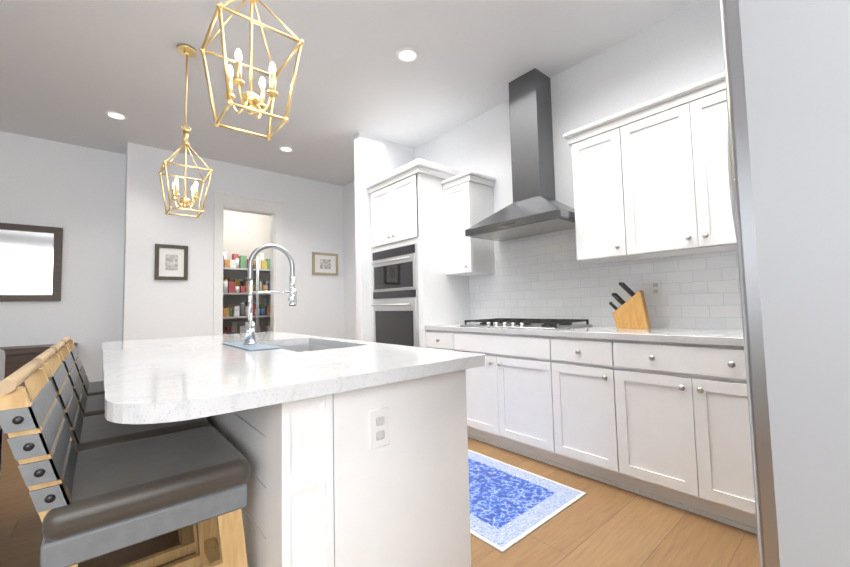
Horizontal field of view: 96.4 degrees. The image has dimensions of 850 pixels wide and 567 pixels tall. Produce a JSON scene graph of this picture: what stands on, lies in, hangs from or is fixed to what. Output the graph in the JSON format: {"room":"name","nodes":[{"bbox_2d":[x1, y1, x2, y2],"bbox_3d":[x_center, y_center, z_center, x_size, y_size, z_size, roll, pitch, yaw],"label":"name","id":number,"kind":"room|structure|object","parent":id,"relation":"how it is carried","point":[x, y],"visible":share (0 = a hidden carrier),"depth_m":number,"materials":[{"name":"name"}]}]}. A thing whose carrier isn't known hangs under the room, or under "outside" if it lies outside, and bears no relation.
{"room":"kitchen","nodes":[
{"label":"kitchen","id":0,"kind":"room"},
{"bbox_2d":[0,131,126,402],"bbox_3d":[-5.452,-0.122,2.935,5.140,3.050,0.450,1,-4,-40],"label":"wall","id":1,"kind":"structure","parent":0,"point":[76,193],"depth_m":4.33,"materials":[{"name":"paint"}]},
{"bbox_2d":[0,223,62,301],"bbox_3d":[-4.413,-0.223,3.947,0.930,0.820,0.028,1,-4,-40],"label":"mirror","id":2,"kind":"object","parent":1,"relation":"attached to","point":[30,262],"visible":1,"depth_m":4.09,"materials":[{"name":"mirror"}]},
{"bbox_2d":[123,142,343,340],"bbox_3d":[-2.364,-0.064,5.192,2.728,3.050,0.120,1,-4,-40],"label":"wall","id":3,"kind":"structure","parent":0,"point":[312,215],"depth_m":4.77,"materials":[{"name":"paint"}]},
{"bbox_2d":[154,244,187,279],"bbox_3d":[-3.028,-0.252,4.543,0.330,0.420,0.023,1,-4,-40],"label":"picture","id":4,"kind":"object","parent":3,"relation":"attached to","point":[171,262],"visible":0.96,"depth_m":4.54,"materials":[{"name":"white paper"}]},
{"bbox_2d":[213,190,283,334],"bbox_3d":[-2.387,0.136,5.137,0.900,2.645,0.170,1,-4,-40],"label":"door frame","id":5,"kind":"structure","parent":3,"relation":"attached to","point":[230,201],"depth_m":5.17,"materials":[{"name":"white wood"}]},
{"bbox_2d":[312,252,337,275],"bbox_3d":[-1.526,-0.298,5.829,0.420,0.340,0.023,1,-4,-40],"label":"picture","id":6,"kind":"object","parent":3,"relation":"attached to","point":[324,263],"visible":0.98,"depth_m":5.82},
{"bbox_2d":[223,210,269,330],"bbox_3d":[-3.258,0.040,6.647,2.198,3.050,0.100,1,-4,-40],"label":"wall","id":7,"kind":"structure","parent":0,"point":[245,234],"depth_m":6.68,"materials":[{"name":"white paint"}]},
{"bbox_2d":[223,249,269,334],"bbox_3d":[-2.922,0.490,6.477,1.729,2.116,0.482,1,-4,-40],"label":"groceries","id":8,"kind":"object","parent":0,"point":[237,263],"visible":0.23,"depth_m":6.31,"materials":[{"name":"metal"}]},
{"bbox_2d":[0,0,699,185],"bbox_3d":[-1.604,-1.798,2.603,10.500,0.080,10.600,1,-4,-40],"label":"ceiling","id":9,"kind":"structure","parent":0,"point":[72,72],"depth_m":3.05,"materials":[{"name":"paint"}]},
{"bbox_2d":[105,111,126,119],"bbox_3d":[-3.043,-1.654,3.747,0.169,0.010,0.169,-3,-4,25],"label":"recessed light","id":10,"kind":"object","parent":9,"relation":"in","point":[112,114],"depth_m":3.73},
{"bbox_2d":[158,44,212,217],"bbox_3d":[-1.755,-1.122,2.790,0.302,1.241,0.302,1,-4,-40],"label":"pendant light","id":11,"kind":"object","parent":9,"relation":"hanging from","point":[187,50],"visible":0.98,"depth_m":2.77,"materials":[{"name":"gold metal"}]},
{"bbox_2d":[199,0,303,140],"bbox_3d":[-0.676,-1.222,1.480,0.302,1.241,0.302,1,-4,-40],"label":"pendant light","id":12,"kind":"object","parent":9,"relation":"hanging from","point":[251,101],"visible":1,"depth_m":1.44,"materials":[{"name":"gold metal"}]},
{"bbox_2d":[279,146,293,151],"bbox_3d":[-1.689,-1.635,4.625,0.169,0.010,0.169,-3,-4,25],"label":"recessed light","id":13,"kind":"object","parent":9,"relation":"in","point":[283,148],"depth_m":4.62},
{"bbox_2d":[397,47,417,62],"bbox_3d":[-0.136,-1.768,2.945,0.169,0.010,0.169,-3,-4,25],"label":"recessed light","id":14,"kind":"object","parent":9,"relation":"in","point":[407,54],"depth_m":2.94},
{"bbox_2d":[0,431,759,566],"bbox_3d":[-1.532,1.316,2.424,10.500,0.060,10.600,1,-4,-40],"label":"floor","id":15,"kind":"structure","parent":0,"point":[600,524],"depth_m":1.81,"materials":[{"name":"brown wood"}]},
{"bbox_2d":[0,349,4,475],"bbox_3d":[-2.269,0.781,1.177,0.980,0.900,2.500,1,-4,-40],"label":"sofa","id":16,"kind":"object","parent":15,"relation":"on","point":[2,363],"visible":0.59,"depth_m":2.38,"materials":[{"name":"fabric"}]},
{"bbox_2d":[0,343,77,378],"bbox_3d":[-4.324,1.030,3.651,1.430,0.780,0.410,1,-4,-40],"label":"console table","id":17,"kind":"object","parent":15,"relation":"on","point":[17,358],"visible":0.25,"depth_m":3.73,"materials":[{"name":"brown wood"}]},
{"bbox_2d":[60,336,103,395],"bbox_3d":[-1.825,0.796,2.273,0.542,0.973,0.470,1,-4,-40],"label":"stool","id":18,"kind":"object","parent":15,"relation":"on","point":[93,388],"visible":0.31,"depth_m":2.14,"materials":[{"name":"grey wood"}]},
{"bbox_2d":[50,341,180,542],"bbox_3d":[-1.491,0.766,1.882,0.542,0.973,0.470,1,-4,-40],"label":"stool","id":19,"kind":"object","parent":15,"relation":"on","point":[93,405],"visible":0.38,"depth_m":1.74,"materials":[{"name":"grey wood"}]},
{"bbox_2d":[31,348,210,566],"bbox_3d":[-1.157,0.736,1.491,0.542,0.973,0.470,1,-4,-40],"label":"stool","id":20,"kind":"object","parent":15,"relation":"on","point":[93,432],"visible":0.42,"depth_m":1.38,"materials":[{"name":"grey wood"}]},
{"bbox_2d":[0,360,249,566],"bbox_3d":[-0.824,0.706,1.100,0.542,0.973,0.470,1,-4,-40],"label":"stool","id":21,"kind":"object","parent":15,"relation":"on","point":[89,504],"visible":1,"depth_m":0.97,"materials":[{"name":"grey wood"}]},
{"bbox_2d":[207,367,475,566],"bbox_3d":[-0.786,0.805,2.015,0.722,0.879,2.148,1,-4,-40],"label":"kitchen island","id":22,"kind":"object","parent":15,"relation":"on","point":[354,453],"depth_m":1.17,"materials":[{"name":"wood"}]},
{"bbox_2d":[102,332,484,423],"bbox_3d":[-0.923,0.341,1.932,1.090,0.040,2.290,1,-4,-40],"label":"island countertop","id":23,"kind":"structure","parent":22,"relation":"on","point":[146,381],"depth_m":1.18,"materials":[{"name":"white stone"}]},
{"bbox_2d":[242,243,296,346],"bbox_3d":[-0.818,0.048,2.045,0.279,0.537,0.113,1,-4,-40],"label":"faucet","id":24,"kind":"object","parent":23,"relation":"on","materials":[{"name":"silver metal"}]},
{"bbox_2d":[270,343,333,350],"bbox_3d":[-0.637,0.470,2.016,0.384,0.245,0.744,1,-4,-40],"label":"sink","id":25,"kind":"object","parent":23,"relation":"in","point":[293,346],"depth_m":2.34,"materials":[{"name":"silver metal"}]},
{"bbox_2d":[366,168,473,347],"bbox_3d":[-0.070,0.149,4.069,0.679,2.390,0.866,1,-4,-40],"label":"tall cabinet","id":26,"kind":"object","parent":15,"relation":"on","point":[412,289],"depth_m":3.74,"materials":[{"name":"white wood"}]},
{"bbox_2d":[426,328,445,349],"bbox_3d":[0.389,0.865,3.554,0.621,0.880,0.428,1,-4,-40],"label":"base cabinet","id":27,"kind":"object","parent":15,"relation":"on","point":[435,337],"depth_m":3.43,"materials":[{"name":"white wood"}]},
{"bbox_2d":[446,328,541,461],"bbox_3d":[0.788,0.829,3.087,0.621,0.880,1.038,1,-4,-40],"label":"base cabinet","id":28,"kind":"object","parent":15,"relation":"on","point":[504,395],"depth_m":2.84,"materials":[{"name":"white wood"}]},
{"bbox_2d":[468,449,585,552],"bbox_3d":[0.235,1.239,2.411,0.770,0.008,1.240,1,-4,-40],"label":"rug","id":29,"kind":"object","parent":15,"relation":"on","point":[510,506],"visible":0.52,"depth_m":2.12,"materials":[{"name":"blue fabric"}]},
{"bbox_2d":[538,332,605,482],"bbox_3d":[1.220,0.790,2.581,0.621,0.880,0.527,1,-4,-40],"label":"base cabinet","id":30,"kind":"object","parent":15,"relation":"on","point":[571,382],"depth_m":2.44,"materials":[{"name":"white wood"}]},
{"bbox_2d":[598,336,756,533],"bbox_3d":[1.605,0.755,2.130,0.621,0.880,0.898,1,-4,-40],"label":"base cabinet","id":31,"kind":"object","parent":15,"relation":"on","point":[676,425],"depth_m":1.98,"materials":[{"name":"white wood"}]},
{"bbox_2d":[426,324,743,343],"bbox_3d":[1.848,0.272,1.851,0.631,0.040,4.974,1,-4,-40],"label":"countertop","id":32,"kind":"structure","parent":31,"relation":"on","point":[711,335],"depth_m":2.39,"materials":[{"name":"white stone"}]},
{"bbox_2d":[460,318,592,329],"bbox_3d":[0.792,0.321,3.089,0.530,0.050,0.900,1,-4,-40],"label":"cooktop","id":33,"kind":"object","parent":32,"relation":"in","point":[509,323],"depth_m":2.92,"materials":[{"name":"silver metal"}]},
{"bbox_2d":[609,282,650,328],"bbox_3d":[1.385,0.146,2.591,0.240,0.315,0.115,-4,-4,39],"label":"knife block","id":34,"kind":"object","parent":32,"relation":"on","point":[631,312],"visible":1,"depth_m":2.53,"materials":[{"name":"brown wood"}]},
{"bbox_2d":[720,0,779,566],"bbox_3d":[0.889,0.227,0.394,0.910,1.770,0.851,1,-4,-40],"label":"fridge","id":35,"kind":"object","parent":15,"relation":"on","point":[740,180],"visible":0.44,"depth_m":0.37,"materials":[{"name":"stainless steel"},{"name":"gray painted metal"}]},
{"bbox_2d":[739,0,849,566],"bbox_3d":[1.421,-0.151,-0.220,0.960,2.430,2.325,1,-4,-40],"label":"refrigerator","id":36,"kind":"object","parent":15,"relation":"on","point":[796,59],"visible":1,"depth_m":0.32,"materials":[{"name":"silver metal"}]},
{"bbox_2d":[354,132,413,341],"bbox_3d":[-0.436,-0.152,4.435,0.778,3.050,0.120,1,-4,-40],"label":"wall","id":37,"kind":"structure","parent":0,"point":[375,158],"depth_m":4.22,"materials":[{"name":"paint"}]},
{"bbox_2d":[343,0,724,339],"bbox_3d":[1.249,-0.265,3.156,0.120,3.050,7.920,1,-4,-40],"label":"wall","id":38,"kind":"structure","parent":0,"point":[680,49],"depth_m":3.06,"materials":[{"name":"paint"}]},
{"bbox_2d":[442,180,497,275],"bbox_3d":[0.436,-0.527,3.752,0.346,0.880,0.350,1,-4,-40],"label":"upper cabinet","id":39,"kind":"object","parent":38,"relation":"attached to","point":[467,254],"depth_m":3.65,"materials":[{"name":"white wood"}]},
{"bbox_2d":[462,68,594,241],"bbox_3d":[0.823,-1.133,3.198,0.500,1.288,0.916,1,-4,-40],"label":"range hood","id":40,"kind":"object","parent":38,"relation":"attached to","point":[534,207],"depth_m":3.19,"materials":[{"name":"silver metal"}]},
{"bbox_2d":[570,124,633,263],"bbox_3d":[1.334,-0.608,2.702,0.346,0.880,0.398,1,-4,-40],"label":"upper cabinet","id":41,"kind":"object","parent":38,"relation":"attached to","point":[590,218],"depth_m":2.65,"materials":[{"name":"white wood"}]},
{"bbox_2d":[606,80,736,263],"bbox_3d":[1.677,-0.639,2.299,0.346,0.880,0.898,1,-4,-40],"label":"upper cabinet","id":42,"kind":"object","parent":38,"relation":"attached to","point":[670,199],"depth_m":2.28,"materials":[{"name":"white wood"}]}
]}

